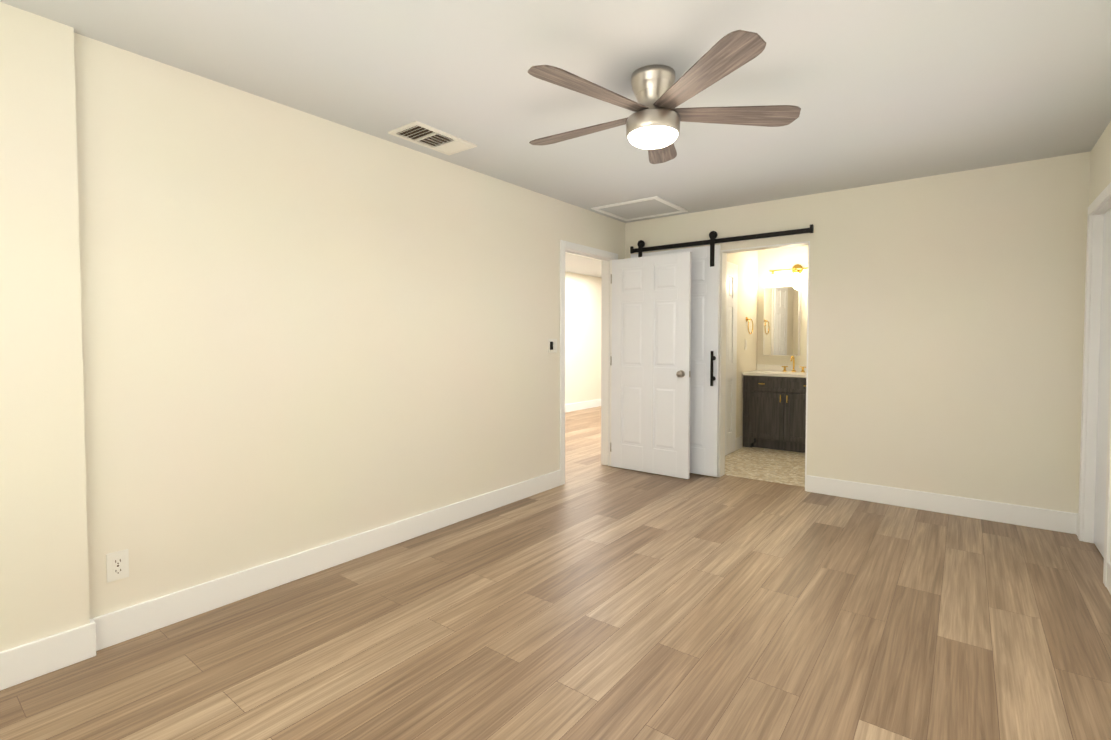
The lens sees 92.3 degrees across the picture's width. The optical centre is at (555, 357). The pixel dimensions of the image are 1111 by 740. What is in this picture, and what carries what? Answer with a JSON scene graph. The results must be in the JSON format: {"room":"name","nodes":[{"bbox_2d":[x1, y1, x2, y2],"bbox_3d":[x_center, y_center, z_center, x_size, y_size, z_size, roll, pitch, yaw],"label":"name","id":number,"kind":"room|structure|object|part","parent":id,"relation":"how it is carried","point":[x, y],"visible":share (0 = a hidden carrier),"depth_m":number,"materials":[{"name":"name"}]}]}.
{"room":"empty bedroom","nodes":[
{"label":"empty bedroom","id":0,"kind":"room"},
{"bbox_2d":[0,2,624,651],"bbox_3d":[0.351,-0.128,5.050,0.160,2.440,10.190,1,2,38],"label":"wall","id":1,"kind":"structure","parent":0,"point":[240,330],"depth_m":2.51,"materials":[{"name":"beige paint"}]},
{"bbox_2d":[106,549,128,582],"bbox_3d":[-1.804,0.860,2.201,0.008,0.116,0.072,1,2,38],"label":"electrical outlet","id":2,"kind":"object","parent":1,"relation":"attached to","point":[117,565],"visible":1,"depth_m":2.20,"materials":[{"name":"white plastic"}]},
{"bbox_2d":[548,339,556,352],"bbox_3d":[-0.019,-0.096,4.490,0.016,0.116,0.116,1,2,38],"label":"light switch","id":3,"kind":"object","parent":1,"relation":"attached to","point":[552,345],"visible":1,"depth_m":4.48,"materials":[{"name":"white plastic"}]},
{"bbox_2d":[0,466,1110,690],"bbox_3d":[0.362,1.110,2.278,3.360,0.135,5.510,1,2,38],"label":"baseboard","id":4,"kind":"structure","parent":1,"relation":"attached to","point":[33,659],"depth_m":2.86,"materials":[{"name":"white wood"}]},
{"bbox_2d":[560,240,617,484],"bbox_3d":[0.271,0.042,4.984,0.156,2.105,0.940,1,2,38],"label":"door frame","id":5,"kind":"structure","parent":1,"relation":"attached to","point":[606,258],"depth_m":5.27,"materials":[{"name":"white wood"}]},
{"bbox_2d":[610,252,690,478],"bbox_3d":[0.876,0.073,5.007,0.814,2.025,0.165,1,2,38],"label":"hinged door","id":6,"kind":"structure","parent":1,"relation":"in","point":[650,360],"depth_m":4.97,"materials":[{"name":"white painted wood"},{"name":"brushed nickel"}]},
{"bbox_3d":[1.142,0.150,4.805,0.064,0.064,0.165,1,2,38],"label":"knob","id":7,"kind":"part","parent":6,"relation":"part of","materials":[{"name":"silver metal"}]},
{"bbox_2d":[0,406,1110,739],"bbox_3d":[0.625,1.126,4.878,6.350,0.064,10.190,1,2,38],"label":"floor","id":8,"kind":"structure","parent":0,"point":[592,598],"depth_m":2.26,"materials":[{"name":"brown wood"}]},
{"bbox_2d":[742,364,806,452],"bbox_3d":[2.709,0.579,6.157,0.933,0.950,0.552,1,2,38],"label":"bathroom vanity","id":9,"kind":"object","parent":8,"relation":"on","point":[774,406],"visible":0.67,"depth_m":6.05,"materials":[{"name":"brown wood"}]},
{"bbox_3d":[2.543,0.404,5.945,0.550,0.202,0.022,1,2,38],"label":"handle","id":10,"kind":"part","parent":9,"relation":"part of","materials":[{"name":"gold metal"}]},
{"bbox_2d":[781,356,805,371],"bbox_3d":[2.762,0.078,6.219,0.270,0.195,0.152,1,2,38],"label":"faucet","id":11,"kind":"object","parent":9,"relation":"on","point":[785,370],"visible":1,"depth_m":6.25,"materials":[{"name":"gold metal"}]},
{"bbox_2d":[0,0,1110,277],"bbox_3d":[0.625,-1.371,4.801,6.350,0.060,10.190,1,2,38],"label":"ceiling","id":12,"kind":"structure","parent":0,"point":[881,91],"depth_m":2.40,"materials":[{"name":"paint"}]},
{"bbox_2d":[388,121,476,154],"bbox_3d":[-0.717,-1.283,3.151,0.255,0.017,0.455,1,2,38],"label":"ceiling vent","id":13,"kind":"object","parent":12,"relation":"in","point":[425,135],"visible":1,"depth_m":3.13,"materials":[{"name":"white metal"}]},
{"bbox_2d":[591,196,687,220],"bbox_3d":[0.766,-1.335,4.839,0.650,0.012,0.620,1,2,38],"label":"attic hatch","id":14,"kind":"object","parent":12,"relation":"attached to","point":[649,207],"visible":1,"depth_m":4.81,"materials":[{"name":"white paint"}]},
{"bbox_2d":[528,30,800,163],"bbox_3d":[0.397,-1.113,2.426,1.252,0.310,1.278,1,2,38],"label":"ceiling fan","id":15,"kind":"object","parent":12,"relation":"hanging from","point":[652,122],"visible":1,"depth_m":2.32,"materials":[{"name":"brown wood"}]},
{"bbox_3d":[0.142,-1.104,2.607,0.630,0.010,0.154,1,13,34],"label":"blade","id":16,"kind":"part","parent":15,"relation":"part of","materials":[{"name":"brown wood"}]},
{"bbox_3d":[0.159,-1.091,2.188,0.630,0.010,0.154,-1,13,-38],"label":"blade","id":17,"kind":"part","parent":15,"relation":"part of","materials":[{"name":"brown wood"}]},
{"bbox_3d":[0.536,-1.109,2.753,0.154,0.010,0.630,-11,-1,16],"label":"blade","id":18,"kind":"part","parent":15,"relation":"part of","materials":[{"name":"brown wood"}]},
{"bbox_3d":[0.564,-1.088,2.075,0.154,0.010,0.630,11,-2,-20],"label":"blade","id":19,"kind":"part","parent":15,"relation":"part of","materials":[{"name":"brown wood"}]},
{"bbox_3d":[0.796,-1.099,2.424,0.630,0.010,0.154,0,-9,-2],"label":"blade","id":20,"kind":"part","parent":15,"relation":"part of","materials":[{"name":"brown wood"}]},
{"bbox_2d":[565,272,601,404],"bbox_3d":[-0.824,-0.220,8.064,0.120,2.440,6.840,1,2,38],"label":"wall","id":21,"kind":"structure","parent":0,"point":[583,299],"depth_m":9.68,"materials":[{"name":"beige paint"}]},
{"bbox_2d":[565,399,600,412],"bbox_3d":[-0.771,0.933,8.058,0.015,0.135,6.600,1,2,38],"label":"baseboard","id":22,"kind":"structure","parent":21,"relation":"attached to","point":[582,405],"depth_m":9.69,"materials":[{"name":"white wood"}]},
{"bbox_2d":[727,250,758,446],"bbox_3d":[1.875,-0.154,5.915,0.120,2.440,1.920,1,2,38],"label":"wall","id":23,"kind":"structure","parent":0,"point":[754,268],"depth_m":6.27,"materials":[{"name":"beige paint"}]},
{"bbox_2d":[725,267,736,455],"bbox_3d":[1.816,0.051,5.721,0.030,2.018,0.610,1,2,38],"label":"closet door","id":24,"kind":"structure","parent":23,"relation":"in","point":[731,315],"depth_m":5.83,"materials":[{"name":"white wood"}]},
{"bbox_2d":[727,262,737,450],"bbox_3d":[1.811,0.022,5.724,0.018,2.091,0.740,1,2,38],"label":"trim","id":25,"kind":"structure","parent":23,"relation":"attached to","point":[732,265],"depth_m":5.99,"materials":[{"name":"white wood"}]},
{"bbox_2d":[736,436,741,449],"bbox_3d":[2.715,1.015,5.305,2.000,0.131,1.920,1,2,38],"label":"baseboard","id":26,"kind":"structure","parent":23,"relation":"attached to","point":[738,442],"depth_m":6.14,"materials":[{"name":"white"}]},
{"bbox_2d":[746,317,752,333],"bbox_3d":[2.274,-0.372,6.283,0.056,0.204,0.182,1,2,38],"label":"towel ring","id":27,"kind":"object","parent":23,"relation":"attached to","point":[747,319],"visible":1,"depth_m":6.28,"materials":[{"name":"gold metal"}]},
{"bbox_2d":[759,245,807,365],"bbox_3d":[3.337,-0.159,6.078,2.240,2.440,0.120,1,2,38],"label":"wall","id":28,"kind":"structure","parent":0,"point":[787,257],"depth_m":6.43,"materials":[{"name":"beige paint"}]},
{"bbox_2d":[763,286,800,355],"bbox_3d":[2.717,-0.430,6.412,0.400,0.820,0.092,1,2,38],"label":"mirror","id":29,"kind":"object","parent":28,"relation":"attached to","point":[781,321],"visible":1,"depth_m":6.37,"materials":[{"name":"silver"}]},
{"bbox_2d":[768,264,807,283],"bbox_3d":[2.832,-0.991,6.282,0.632,0.210,0.130,1,2,38],"label":"sconce","id":30,"kind":"object","parent":28,"relation":"attached to","point":[797,268],"depth_m":6.31,"materials":[{"name":"white glass"}]},
{"bbox_3d":[2.826,-0.936,6.276,0.632,0.100,0.112,1,2,38],"label":"bathroom sconce shade","id":31,"kind":"part","parent":30,"relation":"part of","materials":[{"name":"white glass"}]},
{"bbox_2d":[625,151,1090,512],"bbox_3d":[2.125,-0.109,4.437,3.480,2.440,0.120,1,2,38],"label":"wall","id":32,"kind":"structure","parent":0,"point":[946,333],"depth_m":3.84,"materials":[{"name":"beige paint"}]},
{"bbox_2d":[630,224,813,476],"bbox_3d":[1.426,-0.001,4.864,1.675,2.170,0.060,1,2,38],"label":"barn door","id":33,"kind":"structure","parent":32,"relation":"in","point":[705,342],"depth_m":4.88,"materials":[{"name":"white wood"}]},
{"bbox_2d":[637,231,717,385],"bbox_3d":[1.119,-0.445,5.035,0.806,1.396,0.075,1,2,38],"label":"hardware piece","id":34,"kind":"object","parent":33,"relation":"hanging from","point":[713,235],"depth_m":4.80,"materials":[{"name":"black metal"}]},
{"bbox_3d":[1.427,-1.053,4.833,1.675,0.066,0.058,1,2,38],"label":"barn door rail","id":35,"kind":"part","parent":33,"relation":"part of","materials":[{"name":"black metal"}]},
{"bbox_2d":[719,241,809,490],"bbox_3d":[1.824,0.073,4.674,0.744,2.062,0.124,1,2,38],"label":"trim","id":36,"kind":"structure","parent":32,"relation":"attached to","point":[723,287],"depth_m":4.86,"materials":[{"name":"white wood"}]},
{"bbox_2d":[1089,121,1110,204],"bbox_3d":[1.705,-0.008,1.135,0.120,2.440,5.630,1,2,38],"label":"wall","id":37,"kind":"structure","parent":0,"point":[1100,168],"depth_m":3.09,"materials":[{"name":"beige paint"}]},
{"bbox_2d":[1078,182,1110,586],"bbox_3d":[3.097,0.119,2.965,0.140,2.075,0.850,1,2,38],"label":"door frame","id":38,"kind":"structure","parent":37,"relation":"attached to","point":[1099,207],"depth_m":3.27,"materials":[{"name":"white wood"}]},
{"bbox_2d":[1094,209,1110,557],"bbox_3d":[3.106,0.148,2.959,0.035,2.000,0.716,1,2,38],"label":"door","id":39,"kind":"structure","parent":37,"relation":"in","point":[1102,427],"depth_m":3.13,"materials":[{"name":"white wood"}]}
]}

